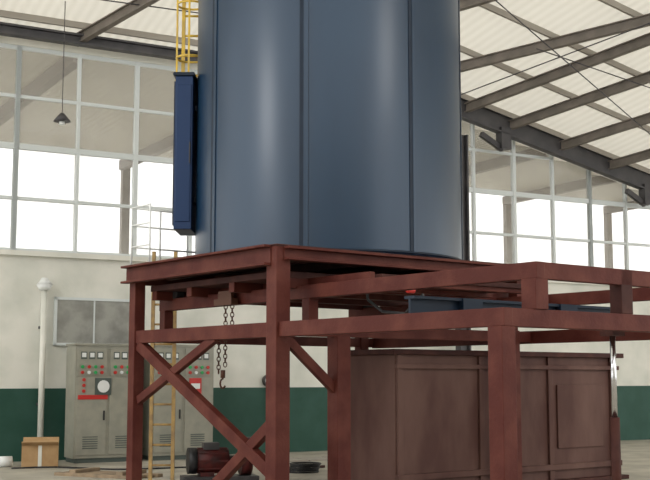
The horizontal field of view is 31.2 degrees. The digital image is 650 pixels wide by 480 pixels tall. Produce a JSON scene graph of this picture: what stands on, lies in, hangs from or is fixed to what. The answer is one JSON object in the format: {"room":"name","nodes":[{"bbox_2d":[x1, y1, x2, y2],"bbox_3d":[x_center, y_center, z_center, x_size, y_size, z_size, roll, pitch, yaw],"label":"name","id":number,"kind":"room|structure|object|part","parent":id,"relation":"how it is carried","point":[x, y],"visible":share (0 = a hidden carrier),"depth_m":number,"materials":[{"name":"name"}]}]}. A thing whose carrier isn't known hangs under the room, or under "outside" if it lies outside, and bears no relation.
{"room":"industrial hall","nodes":[
{"label":"industrial hall","id":0,"kind":"room"},
{"bbox_2d":[0,48,638,267],"bbox_3d":[0.845,1.236,33.312,54.000,8.400,12.000,4,-8,-29],"label":"neighbouring building","id":1,"kind":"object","parent":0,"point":[101,129],"visible":0.26,"depth_m":32.04,"materials":[{"name":"concrete"}]},
{"bbox_2d":[0,36,649,461],"bbox_3d":[0.400,0.467,24.928,29.000,7.950,0.390,4,-8,-29],"label":"wall","id":2,"kind":"structure","parent":0,"point":[242,401],"depth_m":22.84,"materials":[{"name":"paint"}]},
{"bbox_2d":[0,43,21,249],"bbox_3d":[-8.829,-1.921,20.002,7.105,3.980,0.102,4,-8,-29],"label":"window","id":3,"kind":"structure","parent":2,"relation":"in","point":[14,145],"depth_m":21.66,"materials":[{"name":"white metal"}]},
{"bbox_2d":[36,278,52,436],"bbox_3d":[-5.176,2.354,21.231,0.300,3.330,0.380,4,-8,-29],"label":"vent pipe","id":4,"kind":"object","parent":2,"relation":"attached to","point":[44,285],"visible":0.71,"depth_m":21.19,"materials":[{"name":"metal"}]},
{"bbox_2d":[53,297,129,345],"bbox_3d":[-4.357,1.550,21.967,1.550,0.900,0.070,4,-8,-29],"label":"window","id":5,"kind":"structure","parent":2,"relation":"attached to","point":[75,320],"depth_m":21.91,"materials":[{"name":"white glass"}]},
{"bbox_2d":[16,46,196,257],"bbox_3d":[-2.704,-1.516,23.408,7.105,3.980,0.102,4,-8,-29],"label":"window","id":6,"kind":"structure","parent":2,"relation":"in","point":[76,151],"depth_m":22.47,"materials":[{"name":"white metal"}]},
{"bbox_2d":[262,375,265,385],"bbox_3d":[-1.144,3.414,23.541,0.240,1.370,0.120,4,-8,-29],"label":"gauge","id":7,"kind":"object","parent":2,"relation":"attached to","point":[264,377],"visible":0.2,"depth_m":23.55,"materials":[{"name":"metal"}]},
{"bbox_2d":[468,124,593,266],"bbox_3d":[3.421,-1.112,26.814,7.105,3.980,0.102,4,-8,-29],"label":"window","id":8,"kind":"structure","parent":2,"relation":"in","point":[473,190],"depth_m":27.45,"materials":[{"name":"white metal"}]},
{"bbox_2d":[592,183,649,269],"bbox_3d":[9.030,-0.231,29.872,5.922,2.951,0.102,4,-8,-29],"label":"window","id":9,"kind":"structure","parent":2,"relation":"in","point":[624,204],"depth_m":28.97,"materials":[{"name":"white metal"}]},
{"bbox_2d":[0,0,649,189],"bbox_3d":[8.676,-5.899,15.953,34.001,10.365,26.001,4,-8,-29],"label":"ceiling","id":10,"kind":"structure","parent":0,"point":[482,31],"depth_m":23.84,"materials":[{"name":"white metal"}]},
{"bbox_2d":[53,1,70,124],"bbox_3d":[-4.750,-3.227,21.128,0.320,2.310,0.320,0,-7,0],"label":"pendant lamp","id":11,"kind":"object","parent":10,"relation":"hanging from","point":[61,118],"visible":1,"depth_m":21.00,"materials":[{"name":"metal"}]},
{"bbox_2d":[0,0,649,173],"bbox_3d":[6.731,-4.822,18.306,33.013,8.258,17.661,4,-8,-29],"label":"roof","id":12,"kind":"structure","parent":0,"point":[3,13],"depth_m":23.40,"materials":[{"name":"grey metal"}]},
{"bbox_2d":[0,22,649,206],"bbox_3d":[0.655,-2.017,24.807,29.041,3.317,0.221,4,-8,-29],"label":"girder","id":13,"kind":"object","parent":12,"relation":"attached to","point":[485,118],"visible":0.57,"depth_m":26.68,"materials":[{"name":"metal"}]},
{"bbox_2d":[77,0,649,169],"bbox_3d":[4.241,-4.473,20.944,27.465,4.618,17.279,0,-7,0],"label":"rafters","id":14,"kind":"object","parent":12,"relation":"attached to","point":[126,11],"depth_m":24.29,"materials":[{"name":"grey metal"}]},
{"bbox_2d":[102,0,649,134],"bbox_3d":[1.751,-3.425,23.317,15.509,1.922,7.516,0,-7,0],"label":"rods","id":15,"kind":"object","parent":12,"relation":"attached to","point":[558,56],"depth_m":23.09,"materials":[{"name":"grey metal"}]},
{"bbox_2d":[0,440,649,479],"bbox_3d":[2.000,4.772,26.623,44.000,0.200,66.000,0,-7,0],"label":"floor","id":16,"kind":"structure","parent":0,"point":[635,454],"depth_m":19.41,"materials":[{"name":"concrete"}]},
{"bbox_2d":[0,456,12,466],"bbox_3d":[-5.450,3.764,19.744,0.288,0.179,0.179,3,-7,-22],"label":"paper roll","id":17,"kind":"object","parent":16,"relation":"on","point":[5,461],"visible":1,"depth_m":19.69,"materials":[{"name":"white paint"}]},
{"bbox_2d":[21,437,58,466],"bbox_3d":[-4.849,3.619,19.809,0.600,0.484,0.708,1,-7,-12],"label":"cardboard box","id":18,"kind":"object","parent":16,"relation":"on","point":[36,451],"visible":0.98,"depth_m":19.60,"materials":[{"name":"cardboard"}]},
{"bbox_2d":[64,343,128,462],"bbox_3d":[-4.037,2.957,21.173,1.260,2.120,0.610,4,-8,-29],"label":"tall cabinet","id":19,"kind":"object","parent":16,"relation":"on","point":[96,373],"visible":0.88,"depth_m":20.88,"materials":[{"name":"grey metal"}]},
{"bbox_2d":[11,466,185,469],"bbox_3d":[-3.275,3.785,19.288,3.864,0.028,0.515,0,-7,0],"label":"power cable","id":20,"kind":"object","parent":16,"relation":"on","point":[35,466],"visible":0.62,"depth_m":19.35,"materials":[{"name":"black rubber"}]},
{"bbox_2d":[54,467,162,478],"bbox_3d":[-3.339,3.585,17.902,1.620,0.100,0.610,-4,-8,28],"label":"boards","id":21,"kind":"object","parent":16,"relation":"on","point":[94,472],"visible":0.87,"depth_m":17.79,"materials":[{"name":"brown wood"}]},
{"bbox_2d":[148,251,177,479],"bbox_3d":[-2.360,1.836,16.952,0.370,3.350,0.060,0,-7,0],"label":"access ladder","id":22,"kind":"object","parent":16,"relation":"on","point":[153,304],"visible":0.56,"depth_m":16.85,"materials":[{"name":"yellow metal"}]},
{"bbox_2d":[142,344,214,459],"bbox_3d":[-2.766,3.041,21.886,1.260,2.120,0.600,4,-8,-29],"label":"tall cabinet","id":23,"kind":"object","parent":16,"relation":"on","point":[192,428],"visible":0.63,"depth_m":21.63,"materials":[{"name":"grey metal"}]},
{"bbox_2d":[180,437,258,479],"bbox_3d":[-1.550,3.222,17.089,1.100,0.630,0.440,2,-7,-15],"label":"motor","id":24,"kind":"object","parent":16,"relation":"on","point":[207,460],"visible":0.67,"depth_m":16.92,"materials":[{"name":"metal"}]},
{"bbox_2d":[289,462,321,472],"bbox_3d":[-0.330,3.638,18.601,0.552,0.148,0.512,0,-7,0],"label":"cable coil","id":25,"kind":"object","parent":16,"relation":"on","point":[295,467],"visible":0.95,"depth_m":18.41,"materials":[{"name":"black rubber"}]},
{"bbox_2d":[290,456,326,461],"bbox_3d":[0.628,4.100,21.943,4.920,0.030,0.700,4,-8,-29],"label":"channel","id":26,"kind":"object","parent":16,"relation":"on","point":[322,458],"visible":0.17,"depth_m":21.18,"materials":[{"name":"metal"}]},
{"bbox_2d":[120,203,649,479],"bbox_3d":[1.173,1.312,14.617,4.741,3.884,7.262,5,-9,-38],"label":"stand","id":27,"kind":"object","parent":16,"relation":"on","point":[422,301],"visible":0.99,"depth_m":13.71,"materials":[{"name":"red paint"}]},
{"bbox_3d":[-2.039,-0.019,16.346,1.278,0.832,0.528,5,-9,-38],"label":"platform railing","id":28,"kind":"part","parent":27,"relation":"part of","materials":[{"name":"white metal"}]},
{"bbox_3d":[-1.264,1.269,14.756,0.100,1.242,0.400,5,-9,-38],"label":"hoist chain","id":29,"kind":"part","parent":27,"relation":"part of","materials":[{"name":"brown"}]},
{"bbox_2d":[172,0,462,259],"bbox_3d":[0.049,-2.045,16.448,3.859,4.860,3.859,6,-9,-43],"label":"storage tank","id":30,"kind":"object","parent":27,"relation":"on","point":[336,124],"visible":0.8,"depth_m":14.77,"materials":[{"name":"blue metal"}]},
{"bbox_2d":[456,135,470,349],"bbox_3d":[3.031,1.076,25.607,0.280,6.900,0.200,4,-8,-29],"label":"steel column","id":31,"kind":"structure","parent":16,"relation":"on","point":[465,156],"depth_m":25.83,"materials":[{"name":"grey metal"}]},
{"bbox_2d":[351,349,628,479],"bbox_3d":[2.365,2.535,16.558,4.700,1.870,1.150,5,-9,-38],"label":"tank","id":32,"kind":"object","parent":16,"relation":"on","point":[417,414],"visible":0.77,"depth_m":15.56,"materials":[{"name":"paint"}]}
]}

